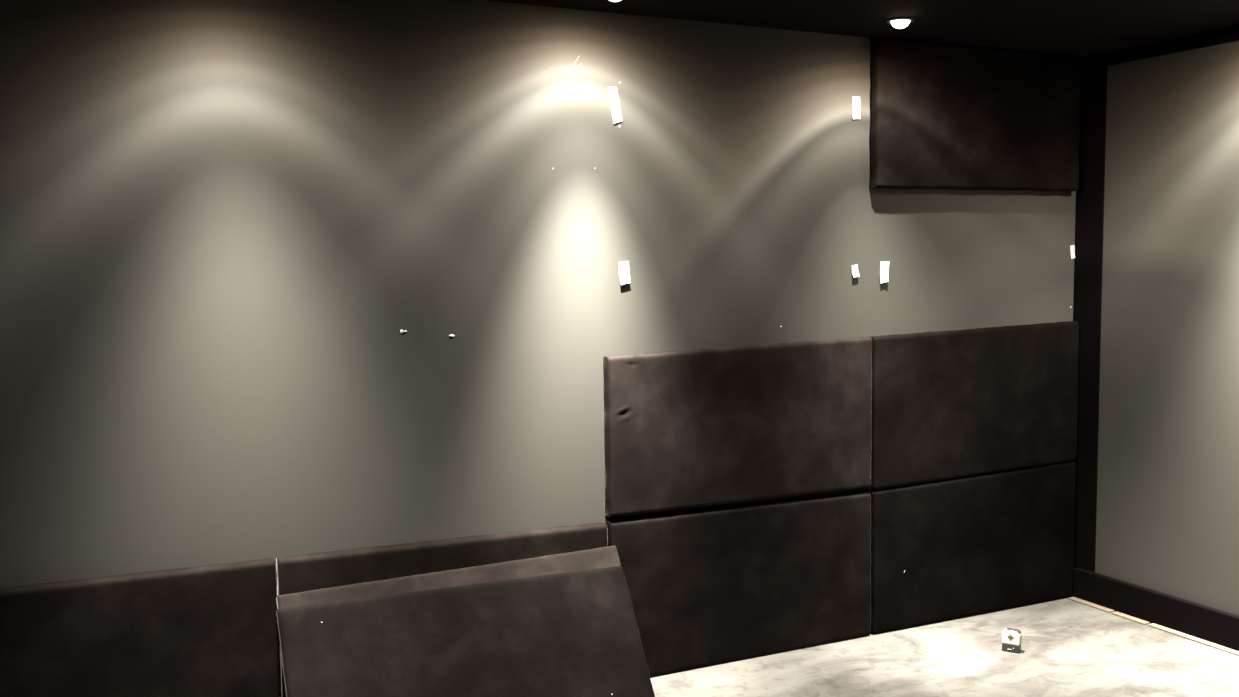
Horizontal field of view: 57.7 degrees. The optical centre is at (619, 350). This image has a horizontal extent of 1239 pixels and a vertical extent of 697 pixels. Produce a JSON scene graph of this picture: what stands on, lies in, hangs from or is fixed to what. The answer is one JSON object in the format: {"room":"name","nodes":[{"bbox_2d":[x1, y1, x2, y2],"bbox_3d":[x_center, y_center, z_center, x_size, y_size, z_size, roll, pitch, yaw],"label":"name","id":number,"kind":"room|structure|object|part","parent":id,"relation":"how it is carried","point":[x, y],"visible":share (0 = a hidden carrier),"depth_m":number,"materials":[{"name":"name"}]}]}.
{"room":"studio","nodes":[
{"label":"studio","id":0,"kind":"room"},
{"bbox_2d":[0,0,1075,696],"bbox_3d":[-0.552,0.032,3.844,5.900,2.403,0.100,-3,5,-26],"label":"wall","id":1,"kind":"structure","parent":0,"point":[223,223],"depth_m":3.67,"materials":[{"name":"grey paint"}]},
{"bbox_2d":[0,558,279,696],"bbox_3d":[-1.603,0.981,3.317,1.152,0.616,0.054,-3,5,-26],"label":"acoustic panel","id":2,"kind":"object","parent":1,"relation":"attached to","point":[210,630],"visible":0.98,"depth_m":3.37,"materials":[{"name":"black fabric"}]},
{"bbox_2d":[276,522,607,696],"bbox_3d":[-0.559,0.936,3.821,1.152,0.605,0.053,-3,5,-26],"label":"acoustic panel","id":3,"kind":"object","parent":1,"relation":"attached to","point":[312,571],"visible":0.3,"depth_m":3.73,"materials":[{"name":"black fabric"}]},
{"bbox_2d":[608,87,621,123],"bbox_3d":[-0.016,-0.867,3.978,0.055,0.131,0.006,-3,5,-26],"label":"tape strip","id":4,"kind":"object","parent":1,"relation":"attached to","point":[613,94],"visible":1,"depth_m":3.98,"materials":[{"name":"white paper"}]},
{"bbox_2d":[619,261,630,285],"bbox_3d":[0.018,-0.275,4.037,0.044,0.089,0.009,-3,5,-26],"label":"tape strip","id":5,"kind":"object","parent":1,"relation":"attached to","point":[624,275],"visible":1,"depth_m":4.04,"materials":[{"name":"white paper"}]},
{"bbox_2d":[603,337,871,516],"bbox_3d":[0.481,0.275,4.277,1.167,0.606,0.054,-3,5,-26],"label":"acoustic panel","id":6,"kind":"object","parent":1,"relation":"attached to","point":[685,429],"visible":1,"depth_m":4.23,"materials":[{"name":"black fabric"}]},
{"bbox_2d":[605,491,870,676],"bbox_3d":[0.489,0.890,4.327,1.171,0.597,0.054,-3,5,-26],"label":"acoustic panel","id":7,"kind":"object","parent":1,"relation":"attached to","point":[706,587],"visible":0.91,"depth_m":4.30,"materials":[{"name":"black fabric"}]},
{"bbox_2d":[852,264,859,276],"bbox_3d":[0.941,-0.317,4.482,0.033,0.052,0.011,-3,5,-26],"label":"tape strip","id":8,"kind":"object","parent":1,"relation":"attached to","point":[855,273],"visible":1,"depth_m":4.48,"materials":[{"name":"white paper"}]},
{"bbox_2d":[852,96,860,118],"bbox_3d":[0.933,-0.956,4.433,0.038,0.090,0.006,-3,5,-26],"label":"tape strip","id":9,"kind":"object","parent":1,"relation":"attached to","point":[855,99],"visible":1,"depth_m":4.43,"materials":[{"name":"white paper"}]},
{"bbox_2d":[880,261,888,283],"bbox_3d":[1.075,-0.313,4.545,0.048,0.091,0.014,-3,5,-26],"label":"tape strip","id":10,"kind":"object","parent":1,"relation":"attached to","point":[884,266],"visible":1,"depth_m":4.54,"materials":[{"name":"white paper"}]},
{"bbox_2d":[866,461,1075,634],"bbox_3d":[1.530,0.830,4.829,1.135,0.618,0.054,-3,5,-26],"label":"acoustic panel","id":11,"kind":"object","parent":1,"relation":"attached to","point":[972,545],"visible":0.99,"depth_m":4.79,"materials":[{"name":"black fabric"}]},
{"bbox_2d":[866,321,1078,489],"bbox_3d":[1.524,0.218,4.780,1.138,0.647,0.053,-3,5,-26],"label":"acoustic panel","id":12,"kind":"object","parent":1,"relation":"attached to","point":[950,404],"visible":0.98,"depth_m":4.73,"materials":[{"name":"black fabric"}]},
{"bbox_2d":[869,37,1080,191],"bbox_3d":[1.504,-0.961,4.682,1.110,0.589,0.054,-3,5,-26],"label":"acoustic panel","id":13,"kind":"object","parent":1,"relation":"attached to","point":[943,116],"visible":1,"depth_m":4.63,"materials":[{"name":"black fabric"}]},
{"bbox_2d":[1070,245,1074,258],"bbox_3d":[2.014,-0.437,4.997,0.027,0.062,0.006,-3,5,-26],"label":"tape strip","id":14,"kind":"object","parent":1,"relation":"attached to","point":[1072,250],"visible":1,"depth_m":5.00,"materials":[{"name":"white paper"}]},
{"bbox_2d":[486,0,1238,57],"bbox_3d":[0.614,-1.034,1.322,5.900,0.100,5.500,-3,5,-26],"label":"ceiling","id":15,"kind":"structure","parent":0,"point":[1075,28],"depth_m":4.07,"materials":[{"name":"black paint"}]},
{"bbox_2d":[886,17,914,28],"bbox_3d":[1.029,-1.194,4.120,0.104,0.030,0.104,-3,5,-26],"label":"recessed light","id":16,"kind":"object","parent":15,"relation":"in","point":[898,22],"visible":1,"depth_m":4.09,"materials":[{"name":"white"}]},
{"bbox_3d":[1.029,-1.194,4.120,0.070,0.030,0.070,-3,5,-26],"label":"lamp glass","id":17,"kind":"part","parent":16,"relation":"part of","materials":[{"name":"white glass"}]},
{"bbox_2d":[650,596,1238,696],"bbox_3d":[0.638,1.461,1.520,5.900,0.100,5.500,-3,5,-26],"label":"floor","id":18,"kind":"structure","parent":0,"point":[1069,648],"depth_m":4.23,"materials":[{"name":"white marble"}]},
{"bbox_2d":[276,545,620,608],"bbox_3d":[-0.477,0.990,3.642,1.169,0.527,0.342,-3,5,-26],"label":"acoustic panel","id":19,"kind":"object","parent":18,"relation":"on","point":[602,557],"visible":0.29,"depth_m":3.73,"materials":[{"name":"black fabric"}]},
{"bbox_2d":[276,566,654,696],"bbox_3d":[-0.456,1.013,3.565,1.163,0.491,0.331,-3,5,-26],"label":"acoustic panel","id":20,"kind":"object","parent":18,"relation":"on","point":[569,634],"visible":1,"depth_m":3.58,"materials":[{"name":"black fabric"}]},
{"bbox_2d":[1002,627,1021,652],"bbox_3d":[1.532,1.132,4.390,0.068,0.085,0.041,2,5,32],"label":"box","id":21,"kind":"object","parent":18,"relation":"on","point":[1011,637],"visible":1,"depth_m":4.38,"materials":[{"name":"white cardboard"}]},
{"bbox_2d":[1068,597,1114,612],"bbox_3d":[2.077,1.119,4.954,0.033,0.012,0.224,-3,5,-25],"label":"trim strip","id":22,"kind":"object","parent":18,"relation":"on","point":[1075,599],"visible":1,"depth_m":4.94,"materials":[{"name":"beige wood"}]},
{"bbox_2d":[1112,611,1149,624],"bbox_3d":[2.165,1.133,4.766,0.033,0.012,0.165,-3,5,-26],"label":"trim strip","id":23,"kind":"object","parent":18,"relation":"on","point":[1116,613],"visible":1,"depth_m":4.75,"materials":[{"name":"beige wood"}]},
{"bbox_2d":[1148,623,1238,655],"bbox_3d":[2.443,1.175,4.200,0.033,0.012,1.072,-3,5,-26],"label":"trim strip","id":24,"kind":"object","parent":18,"relation":"on","point":[1174,632],"visible":1,"depth_m":4.49,"materials":[{"name":"white wood"}]},
{"bbox_2d":[1074,41,1238,615],"bbox_3d":[3.235,0.089,2.680,0.100,2.403,5.300,-3,5,-26],"label":"wall","id":25,"kind":"structure","parent":0,"point":[1167,512],"depth_m":4.59,"materials":[{"name":"grey paint"}]},
{"bbox_2d":[1073,53,1106,571],"bbox_3d":[2.063,-0.150,4.963,0.006,2.265,0.150,-3,5,-26],"label":"trim","id":26,"kind":"structure","parent":25,"relation":"attached to","point":[1089,214],"depth_m":4.95,"materials":[{"name":"black wood"}]},
{"bbox_2d":[1073,567,1238,650],"bbox_3d":[3.199,1.223,2.717,0.030,0.138,5.246,-3,5,-26],"label":"baseboard","id":27,"kind":"structure","parent":25,"relation":"attached to","point":[1210,624],"depth_m":4.66,"materials":[{"name":"black wood"}]},
{"bbox_2d":[1106,25,1238,65],"bbox_3d":[3.207,-1.072,2.496,0.012,0.058,5.150,-3,5,-26],"label":"trim","id":28,"kind":"structure","parent":25,"relation":"attached to","point":[1227,34],"depth_m":4.50,"materials":[{"name":"black wood"}]}
]}

